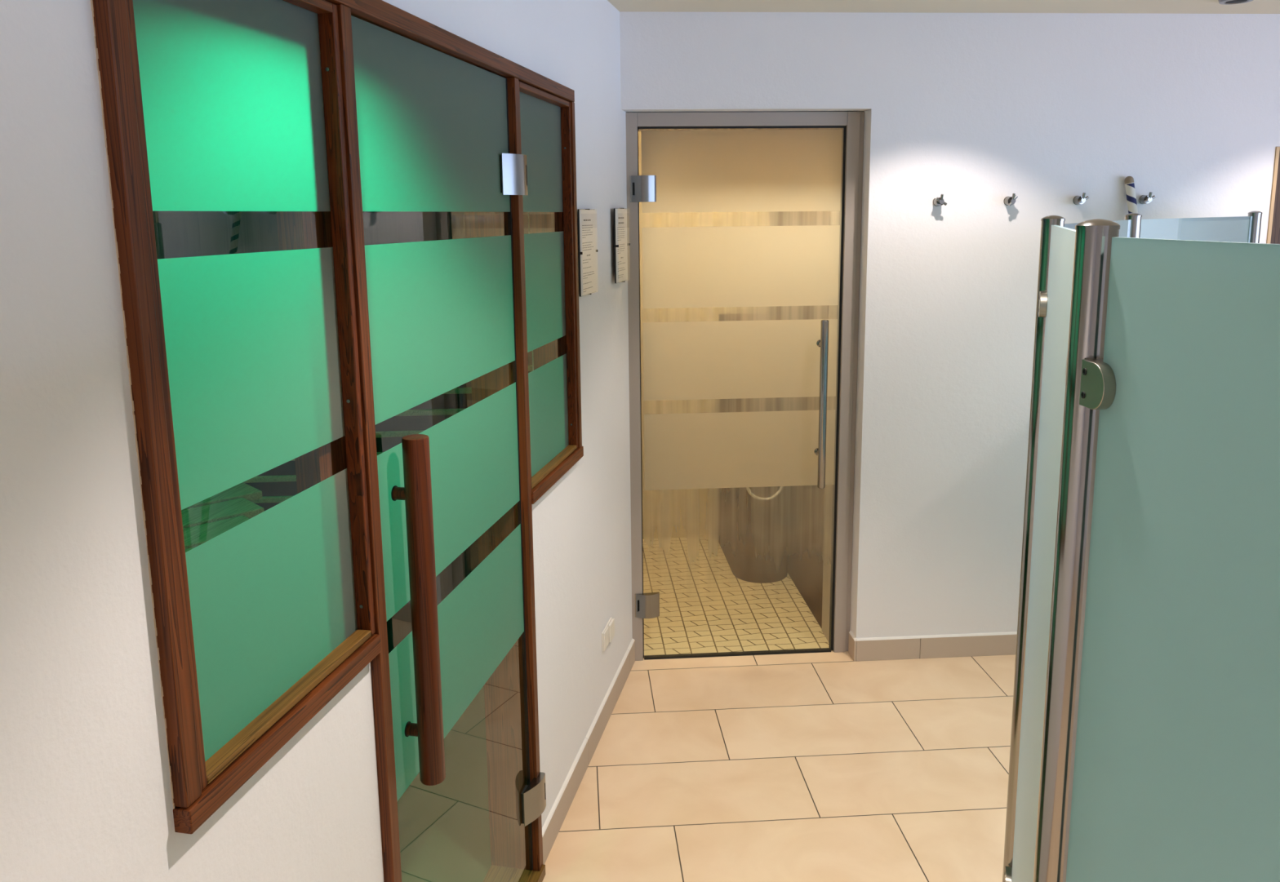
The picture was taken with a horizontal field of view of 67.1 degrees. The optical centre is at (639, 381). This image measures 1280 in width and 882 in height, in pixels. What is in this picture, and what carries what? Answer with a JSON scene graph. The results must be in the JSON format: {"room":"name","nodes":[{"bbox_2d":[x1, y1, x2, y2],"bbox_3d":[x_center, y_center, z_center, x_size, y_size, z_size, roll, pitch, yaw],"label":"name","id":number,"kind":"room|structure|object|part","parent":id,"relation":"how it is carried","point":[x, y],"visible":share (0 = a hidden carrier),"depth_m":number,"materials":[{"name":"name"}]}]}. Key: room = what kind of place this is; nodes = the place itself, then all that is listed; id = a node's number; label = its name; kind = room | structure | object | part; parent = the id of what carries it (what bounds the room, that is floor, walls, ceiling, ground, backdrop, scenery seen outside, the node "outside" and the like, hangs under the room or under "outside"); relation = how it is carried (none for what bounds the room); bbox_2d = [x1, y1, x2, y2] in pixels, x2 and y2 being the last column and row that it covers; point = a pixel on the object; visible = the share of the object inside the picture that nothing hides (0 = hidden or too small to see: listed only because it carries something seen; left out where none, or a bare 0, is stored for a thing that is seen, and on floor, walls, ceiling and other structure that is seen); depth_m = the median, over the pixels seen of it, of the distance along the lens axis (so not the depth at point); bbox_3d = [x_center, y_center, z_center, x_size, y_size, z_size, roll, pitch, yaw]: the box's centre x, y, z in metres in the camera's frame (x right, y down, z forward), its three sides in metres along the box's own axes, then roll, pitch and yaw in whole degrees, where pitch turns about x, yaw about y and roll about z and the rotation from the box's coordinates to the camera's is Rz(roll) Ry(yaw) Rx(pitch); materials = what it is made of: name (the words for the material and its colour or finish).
{"room":"spa sauna area","nodes":[
{"label":"spa sauna area","id":0,"kind":"room"},
{"bbox_2d":[0,0,632,881],"bbox_3d":[-0.681,0.418,0.500,0.120,2.272,6.360,1,10,11],"label":"wall","id":1,"kind":"structure","parent":0,"point":[86,791],"depth_m":0.96,"materials":[{"name":"white paint"}]},
{"bbox_2d":[90,0,174,809],"bbox_3d":[-0.516,-0.003,0.976,0.004,0.982,0.002,1,10,11],"label":"plaster edge","id":2,"kind":"structure","parent":1,"relation":"attached to","point":[91,1],"depth_m":0.98,"materials":[{"name":"beige"}]},
{"bbox_2d":[93,0,381,834],"bbox_3d":[-0.515,-0.015,1.210,0.131,0.958,0.460,1,10,11],"label":"window","id":3,"kind":"structure","parent":1,"relation":"in","point":[243,366],"depth_m":1.17,"materials":[{"name":"cedar"},{"name":"green frosted glass with clear bands"}]},
{"bbox_3d":[-0.559,0.006,1.000,0.127,0.928,0.026,1,10,11],"label":"post","id":4,"kind":"part","parent":3,"relation":"part of","materials":[{"name":"brown wood"}]},
{"bbox_3d":[-0.510,0.443,1.288,0.131,0.028,0.458,1,10,11],"label":"rail","id":5,"kind":"part","parent":3,"relation":"part of","materials":[{"name":"brown wood"}]},
{"bbox_2d":[351,15,546,870],"bbox_3d":[-0.316,0.338,1.888,0.071,1.882,0.744,1,10,11],"label":"door","id":6,"kind":"structure","parent":1,"relation":"in","point":[433,135],"depth_m":1.74,"materials":[{"name":"green frosted glass with clear bands"},{"name":"cedar"},{"name":"brushed steel"}]},
{"bbox_2d":[391,485,397,501],"bbox_3d":[-0.401,0.183,1.580,0.002,0.025,0.025,1,10,11],"label":"washer","id":7,"kind":"object","parent":6,"relation":"in","point":[393,488],"depth_m":1.57,"materials":[{"name":"black wood"}]},
{"bbox_2d":[404,721,411,737],"bbox_3d":[-0.397,0.595,1.651,0.002,0.025,0.025,1,10,11],"label":"washer","id":8,"kind":"object","parent":6,"relation":"in","point":[407,724],"depth_m":1.64,"materials":[{"name":"black wood"}]},
{"bbox_3d":[-0.359,0.387,1.607,0.043,0.604,0.043,1,10,11],"label":"pull handle","id":9,"kind":"part","parent":6,"relation":"part of","materials":[{"name":"brown wood"}]},
{"bbox_2d":[322,0,574,881],"bbox_3d":[-0.388,0.339,1.887,0.133,1.950,1.695,1,10,11],"label":"frame","id":10,"kind":"object","parent":1,"relation":"attached to","point":[504,694],"visible":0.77,"depth_m":2.13,"materials":[{"name":"brown wood"}]},
{"bbox_3d":[-0.442,0.418,1.523,0.082,1.920,0.029,1,10,11],"label":"post","id":11,"kind":"part","parent":10,"relation":"part of","materials":[{"name":"brown wood"}]},
{"bbox_3d":[-0.378,-0.606,1.720,0.084,0.030,1.695,1,10,11],"label":"head rail","id":12,"kind":"part","parent":10,"relation":"part of","materials":[{"name":"brown wood"}]},
{"bbox_3d":[-0.317,0.277,2.251,0.127,1.892,0.028,1,10,11],"label":"post","id":13,"kind":"part","parent":10,"relation":"part of","materials":[{"name":"brown wood"}]},
{"bbox_2d":[518,80,583,504],"bbox_3d":[-0.272,-0.225,2.410,0.131,0.958,0.465,1,10,11],"label":"window","id":14,"kind":"structure","parent":1,"relation":"in","point":[547,121],"depth_m":2.48,"materials":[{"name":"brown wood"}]},
{"bbox_3d":[-0.246,-0.236,2.389,0.008,0.923,0.434,1,10,11],"label":"glass pane","id":15,"kind":"part","parent":14,"relation":"part of","materials":[{"name":"green glass"}]},
{"bbox_3d":[-0.232,-0.275,2.620,0.127,0.932,0.026,1,10,11],"label":"post","id":16,"kind":"part","parent":14,"relation":"part of","materials":[{"name":"brown wood"}]},
{"bbox_3d":[-0.267,0.233,2.489,0.131,0.028,0.465,1,10,11],"label":"rail","id":17,"kind":"part","parent":14,"relation":"part of","materials":[{"name":"brown wood"}]},
{"bbox_2d":[577,208,597,297],"bbox_3d":[-0.147,-0.367,2.741,0.012,0.242,0.181,1,10,11],"label":"framed notice","id":18,"kind":"object","parent":1,"relation":"attached to","point":[586,217],"visible":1,"depth_m":2.73,"materials":[{"name":"white paper"}]},
{"bbox_2d":[582,219,594,292],"bbox_3d":[-0.147,-0.359,2.743,0.001,0.201,0.128,1,10,11],"label":"print","id":19,"kind":"object","parent":18,"relation":"attached to","point":[588,225],"depth_m":2.74,"materials":[{"name":"grey paper"}]},
{"bbox_2d":[542,639,635,865],"bbox_3d":[-0.391,1.309,1.740,0.009,0.090,3.768,1,10,11],"label":"baseboard","id":20,"kind":"structure","parent":1,"relation":"attached to","point":[553,824],"depth_m":2.85,"materials":[{"name":"tile"}]},
{"bbox_2d":[601,617,614,652],"bbox_3d":[-0.102,0.819,3.123,0.015,0.063,0.126,1,10,11],"label":"wall socket","id":21,"kind":"object","parent":1,"relation":"attached to","point":[608,633],"visible":1,"depth_m":3.11,"materials":[{"name":"beige plastic"}]},
{"bbox_3d":[-0.108,0.825,3.093,0.004,0.059,0.059,1,10,11],"label":"hinged lid","id":22,"kind":"part","parent":21,"relation":"part of","materials":[{"name":"beige plastic"}]},
{"bbox_3d":[-0.093,0.814,3.152,0.009,0.060,0.060,1,10,11],"label":"hinged lid","id":23,"kind":"part","parent":21,"relation":"part of","materials":[{"name":"beige plastic"}]},
{"bbox_2d":[613,208,630,283],"bbox_3d":[-0.058,-0.443,3.143,0.015,0.239,0.178,1,10,11],"label":"framed notice","id":24,"kind":"object","parent":1,"relation":"attached to","point":[620,245],"visible":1,"depth_m":3.13,"materials":[{"name":"white paper"}]},
{"bbox_2d":[617,217,624,278],"bbox_3d":[-0.060,-0.436,3.139,0.001,0.193,0.116,1,10,11],"label":"print","id":25,"kind":"object","parent":24,"relation":"attached to","point":[620,220],"depth_m":3.13,"materials":[{"name":"grey paper"}]},
{"bbox_2d":[152,211,532,687],"bbox_3d":[-1.302,-0.035,3.168,2.160,2.272,0.060,-1,10,-4],"label":"wall","id":26,"kind":"structure","parent":0,"point":[178,234],"depth_m":3.10,"materials":[{"name":"white paint"}]},
{"bbox_2d":[243,364,533,503],"bbox_3d":[-1.086,0.211,3.172,1.580,0.700,0.044,-1,10,-4],"label":"wall rack","id":27,"kind":"object","parent":26,"relation":"attached to","point":[457,390],"visible":0.02,"depth_m":3.16,"materials":[{"name":"brown wood"}]},
{"bbox_2d":[638,131,759,538],"bbox_3d":[0.048,-0.228,4.197,1.800,2.272,1.240,-1,10,-4],"label":"wall","id":28,"kind":"structure","parent":0,"point":[690,508],"depth_m":4.88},
{"bbox_2d":[397,536,1015,881],"bbox_3d":[1.281,1.349,1.944,9.600,0.104,10.200,1,10,11],"label":"floor","id":29,"kind":"structure","parent":0,"point":[831,766],"depth_m":2.88,"materials":[{"name":"beige tile"}]},
{"bbox_2d":[181,482,264,552],"bbox_3d":[-1.407,0.820,2.545,1.058,0.800,0.688,-10,13,-43],"label":"slatted bench","id":30,"kind":"object","parent":29,"relation":"on","point":[209,518],"visible":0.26,"depth_m":2.76,"materials":[{"name":"brown wood"}]},
{"bbox_2d":[718,314,788,583],"bbox_3d":[0.532,0.288,4.478,0.250,1.150,0.570,-1,10,-4],"label":"pillar","id":31,"kind":"structure","parent":29,"relation":"on","point":[754,552],"depth_m":4.29,"materials":[{"name":"brown wood"}]},
{"bbox_2d":[746,486,783,521],"bbox_3d":[0.545,0.474,4.207,0.175,0.275,0.028,-1,10,-4],"label":"loop","id":32,"kind":"object","parent":31,"relation":"hanging from","point":[764,507],"visible":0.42,"depth_m":4.21,"materials":[{"name":"beige"}]},
{"bbox_2d":[1124,176,1137,213],"bbox_3d":[1.815,0.168,3.368,0.340,1.741,0.029,5,11,31],"label":"striped pole","id":33,"kind":"object","parent":29,"relation":"on","point":[1129,180],"visible":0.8,"depth_m":3.30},
{"bbox_2d":[1002,210,1279,881],"bbox_3d":[1.061,0.482,1.949,0.581,1.617,3.617,4,11,27],"label":"screen","id":34,"kind":"object","parent":29,"relation":"on","point":[1145,735],"visible":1,"depth_m":0.89,"materials":[{"name":"frosted glass"},{"name":"green glass"},{"name":"steel"}]},
{"bbox_3d":[0.782,0.491,1.944,0.090,1.606,0.090,1,10,11],"label":"post","id":35,"kind":"part","parent":34,"relation":"part of","materials":[{"name":"silver metal"}]},
{"bbox_3d":[0.627,0.543,1.526,0.008,1.550,0.821,3,10,20],"label":"frosted pane","id":36,"kind":"part","parent":34,"relation":"part of","materials":[{"name":"clear glass"}]},
{"bbox_3d":[0.472,0.637,1.115,0.090,1.606,0.090,1,10,11],"label":"post","id":37,"kind":"part","parent":34,"relation":"part of","materials":[{"name":"silver metal"}]},
{"bbox_3d":[1.054,0.400,2.325,0.008,1.550,0.877,6,12,34],"label":"frosted pane","id":38,"kind":"part","parent":34,"relation":"part of","materials":[{"name":"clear glass"}]},
{"bbox_3d":[1.326,0.352,2.714,0.090,1.606,0.090,1,10,11],"label":"post","id":39,"kind":"part","parent":34,"relation":"part of","materials":[{"name":"silver metal"}]},
{"bbox_3d":[1.702,0.269,3.047,0.942,1.550,0.008,-9,13,-41],"label":"frosted pane","id":40,"kind":"part","parent":34,"relation":"part of","materials":[{"name":"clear glass"}]},
{"bbox_3d":[2.080,0.228,3.387,0.090,1.606,0.090,1,10,11],"label":"post","id":41,"kind":"part","parent":34,"relation":"part of","materials":[{"name":"silver metal"}]},
{"bbox_2d":[776,211,828,629],"bbox_3d":[0.716,-0.243,4.242,0.102,2.272,1.240,-1,10,-4],"label":"wall","id":42,"kind":"structure","parent":0,"point":[805,550],"depth_m":4.03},
{"bbox_2d":[607,0,1279,13],"bbox_3d":[1.255,-0.986,1.541,9.600,0.100,10.200,1,10,11],"label":"ceiling","id":43,"kind":"structure","parent":0,"point":[1153,6],"depth_m":3.08,"materials":[{"name":"paint"}]},
{"bbox_2d":[1217,0,1253,4],"bbox_3d":[1.856,-1.187,3.003,0.100,0.013,0.100,1,10,11],"label":"recessed light","id":44,"kind":"object","parent":43,"relation":"in","point":[1220,2],"visible":1,"depth_m":3.01,"materials":[{"name":"silver metal"}]},
{"bbox_2d":[619,11,1279,638],"bbox_3d":[1.892,-0.140,3.571,4.410,2.272,0.277,-1,10,-4],"label":"wall","id":45,"kind":"structure","parent":0,"point":[975,110],"depth_m":3.30,"materials":[{"name":"white paint"}]},
{"bbox_2d":[625,111,864,661],"bbox_3d":[0.338,0.048,3.487,0.872,1.965,0.250,-1,10,-4],"label":"door","id":46,"kind":"structure","parent":45,"relation":"in","point":[747,164],"depth_m":3.38,"materials":[{"name":"beige glass"}]},
{"bbox_3d":[0.356,0.079,3.445,0.703,1.905,0.008,-1,10,-4],"label":"glass","id":47,"kind":"part","parent":46,"relation":"part of","materials":[{"name":"glass"}]},
{"bbox_3d":[0.645,0.084,3.401,0.027,0.602,0.027,1,10,11],"label":"pull handle","id":48,"kind":"part","parent":46,"relation":"part of","materials":[{"name":"silver metal"}]},
{"bbox_2d":[848,631,1017,662],"bbox_3d":[1.494,0.964,3.622,1.426,0.088,0.075,-1,10,-4],"label":"baseboard","id":49,"kind":"structure","parent":45,"relation":"attached to","point":[989,644],"depth_m":3.56,"materials":[{"name":"tile"}]},
{"bbox_2d":[933,194,946,206],"bbox_3d":[1.014,-0.613,3.263,0.040,0.041,0.048,-1,10,-4],"label":"coat hook","id":50,"kind":"object","parent":45,"relation":"attached to","point":[937,202],"visible":1,"depth_m":3.25,"materials":[{"name":"silver metal"}]},
{"bbox_2d":[1003,193,1017,206],"bbox_3d":[1.261,-0.617,3.280,0.032,0.044,0.048,-1,10,-4],"label":"coat hook","id":51,"kind":"object","parent":45,"relation":"attached to","point":[1008,201],"visible":1,"depth_m":3.27,"materials":[{"name":"silver metal"}]},
{"bbox_2d":[1072,192,1088,204],"bbox_3d":[1.505,-0.624,3.296,0.040,0.041,0.048,-1,10,-4],"label":"coat hook","id":52,"kind":"object","parent":45,"relation":"attached to","point":[1077,200],"visible":1,"depth_m":3.29,"materials":[{"name":"silver metal"}]},
{"bbox_2d":[1138,191,1155,204],"bbox_3d":[1.740,-0.629,3.311,0.040,0.041,0.048,-1,10,-4],"label":"coat hook","id":53,"kind":"object","parent":45,"relation":"attached to","point":[1144,199],"visible":1,"depth_m":3.31,"materials":[{"name":"silver metal"}]},
{"bbox_2d":[1266,146,1279,244],"bbox_3d":[2.649,0.074,3.570,0.890,1.834,0.104,-1,10,-4],"label":"door","id":54,"kind":"structure","parent":45,"relation":"in","point":[1273,225],"depth_m":3.38,"materials":[{"name":"brown wood"}]}
]}

